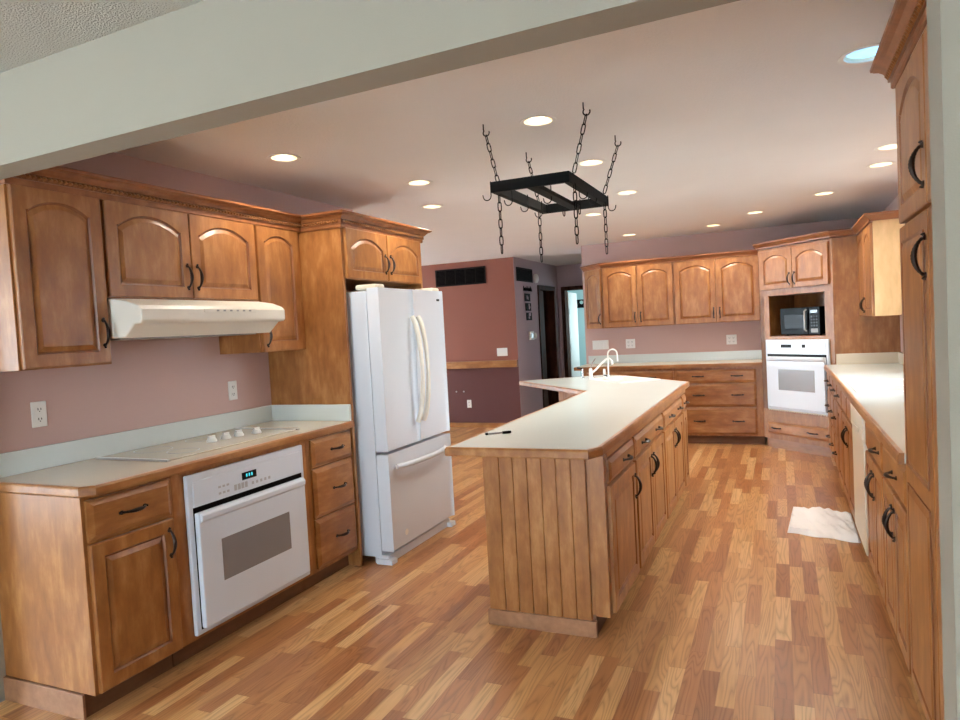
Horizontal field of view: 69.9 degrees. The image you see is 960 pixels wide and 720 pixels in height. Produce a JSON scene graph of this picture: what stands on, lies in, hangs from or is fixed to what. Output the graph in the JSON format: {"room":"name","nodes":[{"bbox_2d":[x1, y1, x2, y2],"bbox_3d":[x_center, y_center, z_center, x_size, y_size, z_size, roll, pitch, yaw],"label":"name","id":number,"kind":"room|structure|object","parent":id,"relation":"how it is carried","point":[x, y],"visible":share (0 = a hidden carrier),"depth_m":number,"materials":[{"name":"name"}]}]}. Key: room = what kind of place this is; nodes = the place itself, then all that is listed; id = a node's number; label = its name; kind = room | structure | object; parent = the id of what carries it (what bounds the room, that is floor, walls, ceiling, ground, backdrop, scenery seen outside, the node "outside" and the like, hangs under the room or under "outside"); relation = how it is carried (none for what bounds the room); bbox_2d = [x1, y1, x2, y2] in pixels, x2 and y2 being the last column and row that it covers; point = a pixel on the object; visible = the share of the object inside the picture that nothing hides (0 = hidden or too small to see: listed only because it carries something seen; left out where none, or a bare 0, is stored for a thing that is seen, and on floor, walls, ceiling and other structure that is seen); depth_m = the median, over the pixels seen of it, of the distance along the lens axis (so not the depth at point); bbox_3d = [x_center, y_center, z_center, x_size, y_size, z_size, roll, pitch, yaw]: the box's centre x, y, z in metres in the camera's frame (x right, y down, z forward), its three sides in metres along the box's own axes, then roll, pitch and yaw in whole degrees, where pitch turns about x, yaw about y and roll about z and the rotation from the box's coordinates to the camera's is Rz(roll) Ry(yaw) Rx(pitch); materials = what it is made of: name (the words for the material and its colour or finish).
{"room":"kitchen","nodes":[
{"label":"kitchen","id":0,"kind":"room"},
{"bbox_2d":[0,611,5,701],"bbox_3d":[-4.085,0.248,3.740,4.508,2.476,0.120,-2,3,26],"label":"wall","id":1,"kind":"structure","parent":0,"point":[2,658],"depth_m":2.85,"materials":[{"name":"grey paint"}]},
{"bbox_2d":[0,152,352,452],"bbox_3d":[-1.574,0.118,4.164,0.120,2.426,2.900,-2,3,24],"label":"wall","id":2,"kind":"structure","parent":0,"point":[150,382],"depth_m":3.61,"materials":[{"name":"paint"}]},
{"bbox_2d":[30,401,47,427],"bbox_3d":[-1.976,0.243,3.080,0.009,0.115,0.070,-2,3,24],"label":"wall outlet","id":3,"kind":"object","parent":2,"relation":"attached to","point":[38,409],"visible":1,"depth_m":3.08,"materials":[{"name":"white plastic"}]},
{"bbox_2d":[35,406,43,422],"bbox_3d":[-1.974,0.243,3.079,0.005,0.072,0.032,-2,3,24],"label":"receptacle","id":4,"kind":"object","parent":3,"relation":"attached to","point":[39,410],"depth_m":3.08,"materials":[{"name":"white plastic"}]},
{"bbox_2d":[0,184,111,371],"bbox_3d":[-1.868,-0.337,2.927,0.367,0.745,0.410,-2,3,24],"label":"upper cabinet","id":5,"kind":"object","parent":2,"relation":"attached to","point":[54,309],"visible":1,"depth_m":2.81,"materials":[{"name":"brown wood"}]},
{"bbox_2d":[0,166,431,242],"bbox_3d":[-1.261,-0.821,3.942,0.691,0.095,2.943,-2,3,24],"label":"crown molding","id":6,"kind":"structure","parent":5,"relation":"attached to","point":[61,179],"depth_m":3.49,"materials":[{"name":"brown wood"}]},
{"bbox_2d":[99,199,258,301],"bbox_3d":[-1.601,-0.527,3.549,0.367,0.450,0.965,-2,3,24],"label":"upper cabinet","id":7,"kind":"object","parent":2,"relation":"attached to","point":[149,253],"visible":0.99,"depth_m":3.40,"materials":[{"name":"brown wood"}]},
{"bbox_2d":[107,298,284,340],"bbox_3d":[-1.517,-0.210,3.534,0.512,0.186,0.955,-2,3,24],"label":"range hood","id":8,"kind":"object","parent":7,"relation":"attached to","point":[129,319],"visible":0.85,"depth_m":3.30,"materials":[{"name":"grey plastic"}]},
{"bbox_2d":[228,381,237,399],"bbox_3d":[-1.499,0.185,4.168,0.009,0.115,0.070,-2,3,24],"label":"wall outlet","id":9,"kind":"object","parent":2,"relation":"attached to","point":[232,385],"visible":1,"depth_m":4.16,"materials":[{"name":"white plastic"}]},
{"bbox_2d":[231,384,235,396],"bbox_3d":[-1.497,0.185,4.168,0.005,0.072,0.032,-2,3,24],"label":"receptacle","id":10,"kind":"object","parent":9,"relation":"attached to","point":[233,386],"depth_m":4.17,"materials":[{"name":"white plastic"}]},
{"bbox_2d":[219,225,305,354],"bbox_3d":[-1.317,-0.423,4.187,0.367,0.745,0.415,-2,3,24],"label":"upper cabinet","id":11,"kind":"object","parent":2,"relation":"attached to","point":[277,251],"visible":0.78,"depth_m":4.09,"materials":[{"name":"brown wood"}]},
{"bbox_2d":[0,427,925,719],"bbox_3d":[0.061,1.210,5.634,10.700,0.060,17.800,-2,3,24],"label":"floor","id":12,"kind":"structure","parent":0,"point":[730,614],"depth_m":3.14,"materials":[{"name":"laminate"}]},
{"bbox_2d":[0,476,182,719],"bbox_3d":[-1.664,0.957,2.928,0.658,0.872,0.437,-2,3,24],"label":"base cabinet","id":13,"kind":"object","parent":12,"relation":"on","point":[90,600],"visible":0.99,"depth_m":2.75,"materials":[{"name":"brown wood"}]},
{"bbox_2d":[0,404,354,497],"bbox_3d":[-1.425,0.407,3.536,0.641,0.140,1.791,-2,3,24],"label":"countertop","id":14,"kind":"structure","parent":13,"relation":"on","point":[69,468],"depth_m":3.24,"materials":[{"name":"beige laminate"}]},
{"bbox_2d":[95,427,298,461],"bbox_3d":[-1.433,0.416,3.594,0.471,0.038,0.923,-2,3,24],"label":"cooktop","id":15,"kind":"object","parent":14,"relation":"in","point":[166,452],"visible":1,"depth_m":3.51,"materials":[{"name":"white glass"}]},
{"bbox_2d":[170,440,312,666],"bbox_3d":[-1.413,0.915,3.560,0.590,0.872,0.925,-2,3,24],"label":"base cabinet","id":16,"kind":"object","parent":12,"relation":"on","point":[192,644],"visible":0.26,"depth_m":3.16,"materials":[{"name":"brown wood"}]},
{"bbox_2d":[183,445,309,635],"bbox_3d":[-1.344,0.863,3.532,0.562,0.727,0.810,-2,3,24],"label":"oven","id":17,"kind":"object","parent":16,"relation":"in","point":[246,520],"visible":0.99,"depth_m":3.33,"materials":[{"name":"white metal"}]},
{"bbox_2d":[242,469,256,479],"bbox_3d":[-1.143,0.568,3.402,0.003,0.036,0.100,-2,3,24],"label":"clock","id":18,"kind":"object","parent":17,"relation":"on","point":[247,474],"depth_m":3.40,"materials":[{"name":"black plastic"}]},
{"bbox_2d":[304,428,357,589],"bbox_3d":[-1.118,0.872,4.175,0.658,0.872,0.440,-2,3,24],"label":"base cabinet","id":19,"kind":"object","parent":12,"relation":"on","point":[329,462],"visible":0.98,"depth_m":4.03,"materials":[{"name":"brown wood"}]},
{"bbox_2d":[268,227,422,565],"bbox_3d":[-0.849,0.208,4.811,0.676,2.110,1.020,-2,3,24],"label":"tall cabinet","id":20,"kind":"object","parent":12,"relation":"on","point":[334,261],"visible":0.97,"depth_m":4.31,"materials":[{"name":"brown wood"}]},
{"bbox_2d":[346,284,454,565],"bbox_3d":[-0.711,0.386,4.755,0.827,1.745,0.908,-2,3,24],"label":"refrigerator","id":21,"kind":"object","parent":12,"relation":"on","point":[397,336],"visible":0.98,"depth_m":4.40,"materials":[{"name":"white metal"}]},
{"bbox_2d":[482,432,641,637],"bbox_3d":[0.446,0.818,3.474,0.658,0.872,0.632,-2,3,24],"label":"base cabinet","id":22,"kind":"object","parent":12,"relation":"on","point":[563,541],"visible":0.97,"depth_m":3.21,"materials":[{"name":"brown wood"}]},
{"bbox_2d":[559,392,575,401],"bbox_3d":[1.244,0.657,6.112,0.770,0.872,1.115,-4,3,-12],"label":"base cabinet","id":23,"kind":"object","parent":12,"relation":"on","point":[562,396],"visible":0.02,"depth_m":6.34,"materials":[{"name":"brown wood"}]},
{"bbox_2d":[584,368,674,379],"bbox_3d":[1.853,0.526,8.293,1.080,0.872,0.658,-2,3,24],"label":"base cabinet","id":24,"kind":"object","parent":12,"relation":"on","point":[663,373],"visible":0.13,"depth_m":7.93,"materials":[{"name":"brown wood"}]},
{"bbox_2d":[574,350,761,370],"bbox_3d":[2.207,0.006,8.109,2.091,0.140,0.652,-2,3,24],"label":"countertop","id":25,"kind":"structure","parent":24,"relation":"on","point":[748,357],"depth_m":8.15,"materials":[{"name":"beige laminate"}]},
{"bbox_2d":[631,409,666,567],"bbox_3d":[0.771,0.767,4.205,0.648,0.872,0.970,-2,3,24],"label":"base cabinet","id":26,"kind":"object","parent":12,"relation":"on","point":[648,439],"visible":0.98,"depth_m":4.00,"materials":[{"name":"brown wood"}]},
{"bbox_2d":[660,393,685,518],"bbox_3d":[1.155,0.708,5.082,0.648,0.872,0.950,-2,3,24],"label":"base cabinet","id":27,"kind":"object","parent":12,"relation":"on","point":[671,413],"visible":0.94,"depth_m":4.89,"materials":[{"name":"brown wood"}]},
{"bbox_2d":[445,375,688,459],"bbox_3d":[0.850,0.277,4.828,1.470,0.039,4.125,-3,3,9],"label":"countertop","id":28,"kind":"structure","parent":27,"relation":"on","point":[588,424],"depth_m":3.65,"materials":[{"name":"beige laminate"}]},
{"bbox_2d":[485,430,510,434],"bbox_3d":[0.089,0.357,3.365,0.130,0.012,0.012,-4,3,-15],"label":"pen","id":29,"kind":"object","parent":28,"relation":"on","point":[502,432],"visible":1,"depth_m":3.36,"materials":[{"name":"grey plastic"}]},
{"bbox_2d":[588,358,612,378],"bbox_3d":[1.118,0.076,6.370,0.245,0.193,0.059,-3,3,4],"label":"kitchen faucet","id":30,"kind":"object","parent":28,"relation":"on","point":[591,372],"visible":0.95,"depth_m":6.37,"materials":[{"name":"white metal"}]},
{"bbox_2d":[603,349,617,380],"bbox_3d":[1.155,0.042,6.079,0.137,0.284,0.043,-4,3,-10],"label":"water tap","id":31,"kind":"object","parent":28,"relation":"on","point":[608,375],"visible":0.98,"depth_m":6.07,"materials":[{"name":"white metal"}]},
{"bbox_2d":[589,376,660,382],"bbox_3d":[1.286,0.253,6.149,0.390,0.172,0.590,-4,3,-18],"label":"sink","id":32,"kind":"object","parent":28,"relation":"in","point":[618,379],"visible":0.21,"depth_m":6.29,"materials":[{"name":"white ceramic"}]},
{"bbox_2d":[601,377,648,381],"bbox_3d":[1.286,0.256,6.149,0.332,0.165,0.532,-4,3,-18],"label":"basin","id":33,"kind":"object","parent":32,"relation":"in","point":[613,379],"depth_m":6.31,"materials":[{"name":"white ceramic"}]},
{"bbox_2d":[680,390,689,484],"bbox_3d":[1.395,0.670,5.631,0.648,0.872,0.250,-2,3,24],"label":"base cabinet","id":34,"kind":"object","parent":12,"relation":"on","point":[683,397],"visible":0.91,"depth_m":5.50,"materials":[{"name":"brown wood"}]},
{"bbox_2d":[675,366,765,443],"bbox_3d":[2.768,0.495,7.891,0.920,0.872,0.658,-2,3,24],"label":"base cabinet","id":35,"kind":"object","parent":12,"relation":"on","point":[726,405],"visible":0.98,"depth_m":7.61,"materials":[{"name":"brown wood"}]},
{"bbox_2d":[787,507,860,542],"bbox_3d":[2.297,1.081,4.638,0.410,0.042,0.778,-2,3,24],"label":"towel","id":36,"kind":"object","parent":12,"relation":"on","point":[819,522],"visible":1,"depth_m":4.54,"materials":[{"name":"white fabric"}]},
{"bbox_2d":[824,373,831,451],"bbox_3d":[3.511,0.526,6.273,0.648,0.872,0.435,-2,3,24],"label":"base cabinet","id":37,"kind":"object","parent":12,"relation":"on","point":[829,392],"visible":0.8,"depth_m":6.35,"materials":[{"name":"brown wood"}]},
{"bbox_2d":[824,352,905,463],"bbox_3d":[2.674,0.147,4.375,0.635,0.140,4.531,-2,3,24],"label":"countertop","id":38,"kind":"structure","parent":37,"relation":"on","point":[883,412],"depth_m":4.10,"materials":[{"name":"beige laminate"}]},
{"bbox_2d":[845,379,903,391],"bbox_3d":[2.729,0.246,4.532,0.500,0.172,0.810,-2,3,24],"label":"sink","id":39,"kind":"object","parent":38,"relation":"in","point":[861,385],"visible":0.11,"depth_m":4.60,"materials":[{"name":"white ceramic"}]},
{"bbox_2d":[851,380,903,385],"bbox_3d":[2.809,0.237,4.715,0.442,0.165,0.332,-2,3,24],"label":"basin","id":40,"kind":"object","parent":39,"relation":"in","point":[853,382],"depth_m":4.87,"materials":[{"name":"white plastic"}]},
{"bbox_2d":[856,386,903,390],"bbox_3d":[2.649,0.263,4.349,0.442,0.165,0.332,-2,3,24],"label":"basin","id":41,"kind":"object","parent":39,"relation":"in","point":[858,388],"depth_m":4.52,"materials":[{"name":"white plastic"}]},
{"bbox_2d":[758,236,900,457],"bbox_3d":[3.579,-0.137,7.151,1.200,2.110,1.297,-2,3,24],"label":"oven tower","id":42,"kind":"object","parent":12,"relation":"on","point":[824,272],"visible":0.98,"depth_m":6.74,"materials":[{"name":"brown wood"}]},
{"bbox_2d":[765,334,829,339],"bbox_3d":[3.395,-0.237,7.034,0.420,0.040,0.823,-4,3,-21],"label":"niche shelf","id":43,"kind":"object","parent":42,"relation":"attached to","point":[767,336],"depth_m":7.04,"materials":[{"name":"brown wood"}]},
{"bbox_2d":[766,339,830,415],"bbox_3d":[3.428,0.150,7.045,0.562,0.747,0.800,-4,3,-21],"label":"oven","id":44,"kind":"object","parent":42,"relation":"in","point":[796,373],"visible":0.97,"depth_m":6.90,"materials":[{"name":"white metal"}]},
{"bbox_2d":[780,306,825,335],"bbox_3d":[3.385,-0.400,7.039,0.354,0.285,0.500,-4,3,-21],"label":"microwave","id":45,"kind":"object","parent":42,"relation":"on","point":[803,320],"visible":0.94,"depth_m":6.94,"materials":[{"name":"black metal"}]},
{"bbox_2d":[827,377,835,462],"bbox_3d":[3.342,0.553,5.887,0.648,0.872,0.410,-2,3,24],"label":"base cabinet","id":46,"kind":"object","parent":12,"relation":"on","point":[831,411],"visible":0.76,"depth_m":5.96,"materials":[{"name":"brown wood"}]},
{"bbox_2d":[830,381,838,470],"bbox_3d":[3.176,0.579,5.507,0.648,0.872,0.420,-2,3,24],"label":"base cabinet","id":47,"kind":"object","parent":12,"relation":"on","point":[836,453],"visible":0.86,"depth_m":5.60,"materials":[{"name":"brown wood"}]},
{"bbox_2d":[833,386,843,488],"bbox_3d":[3.004,0.606,5.114,0.648,0.872,0.440,-2,3,24],"label":"base cabinet","id":48,"kind":"object","parent":12,"relation":"on","point":[839,406],"visible":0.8,"depth_m":5.21,"materials":[{"name":"brown wood"}]},
{"bbox_2d":[841,392,854,519],"bbox_3d":[2.736,0.647,4.509,0.643,0.872,0.885,-2,3,24],"label":"base cabinet","id":49,"kind":"object","parent":12,"relation":"on","point":[846,434],"visible":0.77,"depth_m":4.59,"materials":[{"name":"brown wood"}]},
{"bbox_2d":[850,403,868,555],"bbox_3d":[2.433,0.698,3.809,0.608,0.865,0.635,-2,3,24],"label":"dishwasher","id":50,"kind":"object","parent":12,"relation":"on","point":[858,423],"visible":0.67,"depth_m":3.83,"materials":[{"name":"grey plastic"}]},
{"bbox_2d":[864,422,885,605],"bbox_3d":[2.169,0.736,3.208,0.648,0.872,0.670,-2,3,24],"label":"base cabinet","id":51,"kind":"object","parent":12,"relation":"on","point":[873,482],"visible":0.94,"depth_m":3.27,"materials":[{"name":"brown wood"}]},
{"bbox_2d":[882,445,911,674],"bbox_3d":[1.910,0.776,2.616,0.648,0.872,0.625,-2,3,24],"label":"base cabinet","id":52,"kind":"object","parent":12,"relation":"on","point":[894,518],"visible":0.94,"depth_m":2.67,"materials":[{"name":"brown wood"}]},
{"bbox_2d":[895,26,943,719],"bbox_3d":[1.534,0.167,1.809,0.648,2.200,1.065,-2,3,24],"label":"pantry cabinet","id":53,"kind":"object","parent":12,"relation":"on","point":[912,88],"visible":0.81,"depth_m":2.08,"materials":[{"name":"brown wood"}]},
{"bbox_2d":[870,0,926,88],"bbox_3d":[1.472,-0.962,1.785,0.682,0.095,1.163,-2,3,24],"label":"crown molding","id":54,"kind":"structure","parent":53,"relation":"on","point":[907,21],"depth_m":2.06,"materials":[{"name":"brown wood"}]},
{"bbox_2d":[0,0,926,265],"bbox_3d":[-0.588,-1.184,4.347,10.500,0.052,14.827,-2,3,24],"label":"ceiling","id":55,"kind":"structure","parent":0,"point":[720,114],"depth_m":3.53,"materials":[{"name":"paint"}]},
{"bbox_2d":[267,154,300,161],"bbox_3d":[-1.070,-1.147,3.742,0.180,0.098,0.180,-2,3,24],"label":"recessed light","id":56,"kind":"object","parent":55,"relation":"in","point":[274,157],"visible":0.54,"depth_m":3.79,"materials":[{"name":"white glass"}]},
{"bbox_2d":[406,180,432,185],"bbox_3d":[-0.406,-1.219,4.545,0.180,0.098,0.180,-2,3,24],"label":"recessed light","id":57,"kind":"object","parent":55,"relation":"in","point":[412,182],"visible":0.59,"depth_m":4.60,"materials":[{"name":"white glass"}]},
{"bbox_2d":[421,204,442,208],"bbox_3d":[-0.382,-1.260,5.437,0.180,0.098,0.180,-2,3,24],"label":"recessed light","id":58,"kind":"object","parent":55,"relation":"in","point":[432,206],"visible":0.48,"depth_m":5.49,"materials":[{"name":"white plastic"}]},
{"bbox_2d":[520,115,556,126],"bbox_3d":[0.278,-1.202,3.321,0.180,0.098,0.180,-2,3,24],"label":"recessed light","id":59,"kind":"object","parent":55,"relation":"in","point":[538,120],"visible":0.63,"depth_m":3.37,"materials":[{"name":"white glass"}]},
{"bbox_2d":[482,102,621,262],"bbox_3d":[0.389,-0.854,3.496,0.559,0.640,0.770,-2,3,24],"label":"pot rack","id":60,"kind":"object","parent":55,"relation":"hanging from","point":[506,189],"visible":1,"depth_m":3.33,"materials":[{"name":"black metal"}]},
{"bbox_2d":[576,159,605,166],"bbox_3d":[0.684,-1.265,4.245,0.180,0.098,0.180,-2,3,24],"label":"recessed light","id":61,"kind":"object","parent":55,"relation":"in","point":[591,162],"visible":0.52,"depth_m":4.29,"materials":[{"name":"white glass"}]},
{"bbox_2d":[583,213,602,216],"bbox_3d":[1.030,-1.374,6.271,0.180,0.098,0.180,-2,3,24],"label":"recessed light","id":62,"kind":"object","parent":55,"relation":"in","point":[588,214],"visible":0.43,"depth_m":6.32,"materials":[{"name":"white plastic"}]},
{"bbox_2d":[615,190,638,194],"bbox_3d":[1.131,-1.336,5.293,0.180,0.098,0.180,-2,3,24],"label":"recessed light","id":63,"kind":"object","parent":55,"relation":"in","point":[627,192],"visible":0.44,"depth_m":5.34,"materials":[{"name":"white glass"}]},
{"bbox_2d":[745,211,764,213],"bbox_3d":[2.676,-1.482,6.686,0.180,0.098,0.180,-2,3,24],"label":"recessed light","id":64,"kind":"object","parent":55,"relation":"in","point":[752,212],"visible":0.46,"depth_m":6.73,"materials":[{"name":"white plastic"}]},
{"bbox_2d":[813,191,835,195],"bbox_3d":[2.913,-1.457,5.820,0.180,0.098,0.180,-2,3,24],"label":"recessed light","id":65,"kind":"object","parent":55,"relation":"in","point":[828,192],"visible":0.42,"depth_m":5.87,"materials":[{"name":"white plastic"}]},
{"bbox_2d":[837,43,879,64],"bbox_3d":[1.514,-1.241,2.682,0.214,0.098,0.214,-2,3,24],"label":"recessed light","id":66,"kind":"object","parent":55,"relation":"in","point":[866,54],"visible":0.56,"depth_m":2.71,"materials":[{"name":"white glass"}]},
{"bbox_2d":[866,161,895,167],"bbox_3d":[2.784,-1.403,4.770,0.180,0.098,0.180,-2,3,24],"label":"recessed light","id":67,"kind":"object","parent":55,"relation":"in","point":[881,164],"visible":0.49,"depth_m":4.81,"materials":[{"name":"white glass"}]},
{"bbox_2d":[874,143,896,150],"bbox_3d":[2.544,-1.367,4.252,0.180,0.098,0.180,-2,3,24],"label":"recessed light","id":68,"kind":"object","parent":55,"relation":"in","point":[893,146],"visible":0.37,"depth_m":4.31,"materials":[{"name":"white glass"}]},
{"bbox_2d":[422,257,520,422],"bbox_3d":[-1.313,-0.183,10.599,4.076,2.426,0.126,-2,3,24],"label":"wall","id":69,"kind":"structure","parent":0,"point":[480,319],"depth_m":9.95,"materials":[{"name":"paint"}]},
{"bbox_2d":[435,266,485,286],"bbox_3d":[-0.289,-1.212,10.011,0.810,0.250,0.011,-2,3,24],"label":"air vent","id":70,"kind":"object","parent":69,"relation":"in","point":[469,275],"visible":1,"depth_m":10.01,"materials":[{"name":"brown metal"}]},
{"bbox_2d":[467,400,471,407],"bbox_3d":[-0.157,0.642,10.076,0.070,0.115,0.009,-2,3,24],"label":"wall outlet","id":71,"kind":"object","parent":69,"relation":"attached to","point":[469,405],"visible":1,"depth_m":10.07,"materials":[{"name":"white plastic"}]},
{"bbox_2d":[450,423,504,427],"bbox_3d":[-1.276,0.996,10.591,4.076,0.070,0.017,-2,3,24],"label":"baseboard","id":72,"kind":"structure","parent":69,"relation":"attached to","point":[469,425],"depth_m":10.04,"materials":[{"name":"brown wood"}]},
{"bbox_2d":[446,360,517,368],"bbox_3d":[-1.332,0.113,10.532,4.076,0.100,0.060,-2,3,24],"label":"trim","id":73,"kind":"structure","parent":69,"relation":"attached to","point":[498,363],"depth_m":9.90,"materials":[{"name":"brown wood"}]},
{"bbox_2d":[497,348,507,355],"bbox_3d":[0.317,-0.114,9.822,0.162,0.115,0.010,-2,3,24],"label":"wall switch","id":74,"kind":"object","parent":69,"relation":"attached to","point":[500,351],"visible":1,"depth_m":9.82,"materials":[{"name":"white plastic"}]},
{"bbox_2d":[513,257,561,416],"bbox_3d":[0.893,-0.306,10.674,0.100,2.426,2.028,-2,3,24],"label":"wall","id":75,"kind":"structure","parent":0,"point":[529,355],"depth_m":10.24,"materials":[{"name":"grey paint"}]},
{"bbox_2d":[516,267,532,282],"bbox_3d":[0.653,-1.246,10.063,0.011,0.200,0.680,-2,3,24],"label":"air vent","id":76,"kind":"object","parent":75,"relation":"in","point":[522,274],"visible":1,"depth_m":10.05,"materials":[{"name":"black metal"}]},
{"bbox_2d":[524,293,531,319],"bbox_3d":[0.716,-0.785,10.165,0.014,0.395,0.260,-2,3,24],"label":"picture frames","id":77,"kind":"object","parent":75,"relation":"attached to","point":[527,305],"depth_m":10.14,"materials":[{"name":"grey paint"}]},
{"bbox_2d":[529,331,533,339],"bbox_3d":[0.768,-0.362,10.232,0.032,0.130,0.170,-2,3,24],"label":"thermostat","id":78,"kind":"object","parent":75,"relation":"attached to","point":[531,333],"visible":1,"depth_m":10.19,"materials":[{"name":"white plastic"}]},
{"bbox_2d":[533,274,538,282],"bbox_3d":[0.861,-1.246,10.497,0.045,0.140,0.140,-2,3,24],"label":"door chime","id":79,"kind":"object","parent":75,"relation":"attached to","point":[536,277],"visible":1,"depth_m":10.46,"materials":[{"name":"white plastic"}]},
{"bbox_2d":[540,291,548,406],"bbox_3d":[0.977,-0.108,10.907,0.035,1.980,0.360,-2,3,24],"label":"door","id":80,"kind":"structure","parent":75,"relation":"in","point":[541,292],"depth_m":10.98,"materials":[{"name":"brown wood"}]},
{"bbox_2d":[537,285,558,407],"bbox_3d":[1.067,-0.151,11.045,0.130,2.065,0.860,-2,3,24],"label":"trim","id":81,"kind":"structure","parent":75,"relation":"attached to","point":[551,299],"depth_m":11.36,"materials":[{"name":"brown wood"}]},
{"bbox_2d":[543,291,551,405],"bbox_3d":[0.480,-0.314,11.351,1.200,2.426,1.220,-2,3,24],"label":"wall","id":82,"kind":"structure","parent":0,"point":[544,292],"depth_m":11.67,"materials":[{"name":"paint"}]},
{"bbox_2d":[556,264,582,377],"bbox_3d":[1.931,-0.395,11.388,1.230,2.426,0.120,-2,3,24],"label":"wall","id":83,"kind":"structure","parent":0,"point":[567,275],"depth_m":11.50,"materials":[{"name":"grey paint"}]},
{"bbox_2d":[561,285,582,377],"bbox_3d":[1.847,-0.211,11.432,0.900,2.065,0.150,-2,3,24],"label":"trim","id":84,"kind":"structure","parent":83,"relation":"attached to","point":[564,301],"depth_m":11.53,"materials":[{"name":"brown wood"}]},
{"bbox_2d":[567,292,579,376],"bbox_3d":[1.647,-0.188,12.006,0.042,1.970,0.720,-2,3,20],"label":"door","id":85,"kind":"structure","parent":83,"relation":"in","point":[571,297],"depth_m":11.94,"materials":[{"name":"white wood"}]},
{"bbox_2d":[567,290,586,376],"bbox_3d":[1.914,-0.441,12.459,2.100,2.426,1.830,-2,3,24],"label":"wall","id":86,"kind":"structure","parent":0,"point":[580,311],"depth_m":13.32,"materials":[{"name":"teal paint"}]},
{"bbox_2d":[577,299,583,307],"bbox_3d":[2.202,-1.097,13.165,0.900,0.160,0.027,-2,3,24],"label":"wall sign","id":87,"kind":"object","parent":86,"relation":"attached to","point":[580,303],"visible":0.09,"depth_m":13.27,"materials":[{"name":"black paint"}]},
{"bbox_2d":[581,218,871,363],"bbox_3d":[2.946,-0.307,8.191,3.425,2.426,0.120,-2,3,24],"label":"wall","id":88,"kind":"structure","parent":0,"point":[702,337],"depth_m":8.29,"materials":[{"name":"paint"}]},
{"bbox_2d":[584,269,603,328],"bbox_3d":[1.425,-0.765,8.582,0.288,0.750,0.325,-2,3,24],"label":"upper cabinet","id":89,"kind":"object","parent":88,"relation":"attached to","point":[594,312],"visible":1,"depth_m":8.55,"materials":[{"name":"brown wood"}]},
{"bbox_2d":[592,340,608,349],"bbox_3d":[1.536,-0.192,8.744,0.207,0.114,0.010,-2,3,24],"label":"wall switch","id":90,"kind":"object","parent":88,"relation":"attached to","point":[600,344],"visible":1,"depth_m":8.74,"materials":[{"name":"white plastic"}]},
{"bbox_2d":[626,339,634,347],"bbox_3d":[1.882,-0.204,8.593,0.116,0.115,0.009,-2,3,24],"label":"wall outlet","id":91,"kind":"object","parent":88,"relation":"attached to","point":[630,343],"visible":1,"depth_m":8.59,"materials":[{"name":"white plastic"}]},
{"bbox_2d":[601,262,674,327],"bbox_3d":[1.937,-0.782,8.333,0.845,0.750,0.368,-2,3,24],"label":"upper cabinet","id":92,"kind":"object","parent":88,"relation":"attached to","point":[637,295],"visible":0.99,"depth_m":8.20,"materials":[{"name":"brown wood"}]},
{"bbox_2d":[580,249,758,271],"bbox_3d":[2.117,-1.167,8.079,2.146,0.062,0.324,-1,3,33],"label":"crown molding","id":93,"kind":"structure","parent":92,"relation":"attached to","point":[752,251],"depth_m":8.00,"materials":[{"name":"brown wood"}]},
{"bbox_2d":[588,350,761,363],"bbox_3d":[2.342,-0.033,8.393,2.070,0.101,0.020,-2,3,24],"label":"backsplash","id":94,"kind":"structure","parent":88,"relation":"attached to","point":[748,354],"depth_m":8.34,"materials":[{"name":"beige laminate"}]},
{"bbox_2d":[673,255,759,324],"bbox_3d":[2.751,-0.810,7.975,0.935,0.750,0.368,-2,3,24],"label":"upper cabinet","id":95,"kind":"object","parent":88,"relation":"attached to","point":[717,290],"visible":0.96,"depth_m":7.84,"materials":[{"name":"brown wood"}]},
{"bbox_2d":[726,334,736,344],"bbox_3d":[2.971,-0.242,8.114,0.116,0.115,0.009,-2,3,24],"label":"wall outlet","id":96,"kind":"object","parent":88,"relation":"attached to","point":[730,339],"visible":1,"depth_m":8.11,"materials":[{"name":"white plastic"}]},
{"bbox_2d":[883,196,902,352],"bbox_3d":[3.075,-0.144,4.368,0.120,2.426,7.027,-2,3,24],"label":"wall","id":97,"kind":"structure","parent":0,"point":[893,205],"depth_m":6.29,"materials":[{"name":"paint"}]},
{"bbox_2d":[753,210,898,251],"bbox_3d":[3.220,-1.190,6.609,0.524,0.062,2.694,-3,3,-3],"label":"crown molding","id":98,"kind":"structure","parent":97,"relation":"attached to","point":[865,218],"depth_m":6.43,"materials":[{"name":"brown wood"}]},
{"bbox_2d":[836,352,902,364],"bbox_3d":[2.722,0.126,4.352,0.528,0.101,4.531,-2,3,24],"label":"backsplash","id":99,"kind":"structure","parent":97,"relation":"attached to","point":[885,357],"depth_m":6.40,"materials":[{"name":"beige laminate"}]},
{"bbox_2d":[857,218,904,315],"bbox_3d":[3.454,-0.763,5.884,0.368,0.755,1.036,-2,3,24],"label":"upper cabinet","id":100,"kind":"object","parent":97,"relation":"attached to","point":[878,244],"visible":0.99,"depth_m":5.44,"materials":[{"name":"brown wood"}]},
{"bbox_2d":[926,0,959,719],"bbox_3d":[2.114,0.046,0.727,2.726,2.476,0.120,-2,3,26],"label":"wall","id":101,"kind":"structure","parent":0,"point":[943,16],"depth_m":1.27,"materials":[{"name":"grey paint"}]},
{"bbox_2d":[0,0,739,179],"bbox_3d":[-0.642,-0.918,1.992,3.287,0.366,0.120,-2,3,26],"label":"ceiling beam","id":102,"kind":"structure","parent":101,"relation":"attached to","point":[206,64],"depth_m":1.94,"materials":[{"name":"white paint"}]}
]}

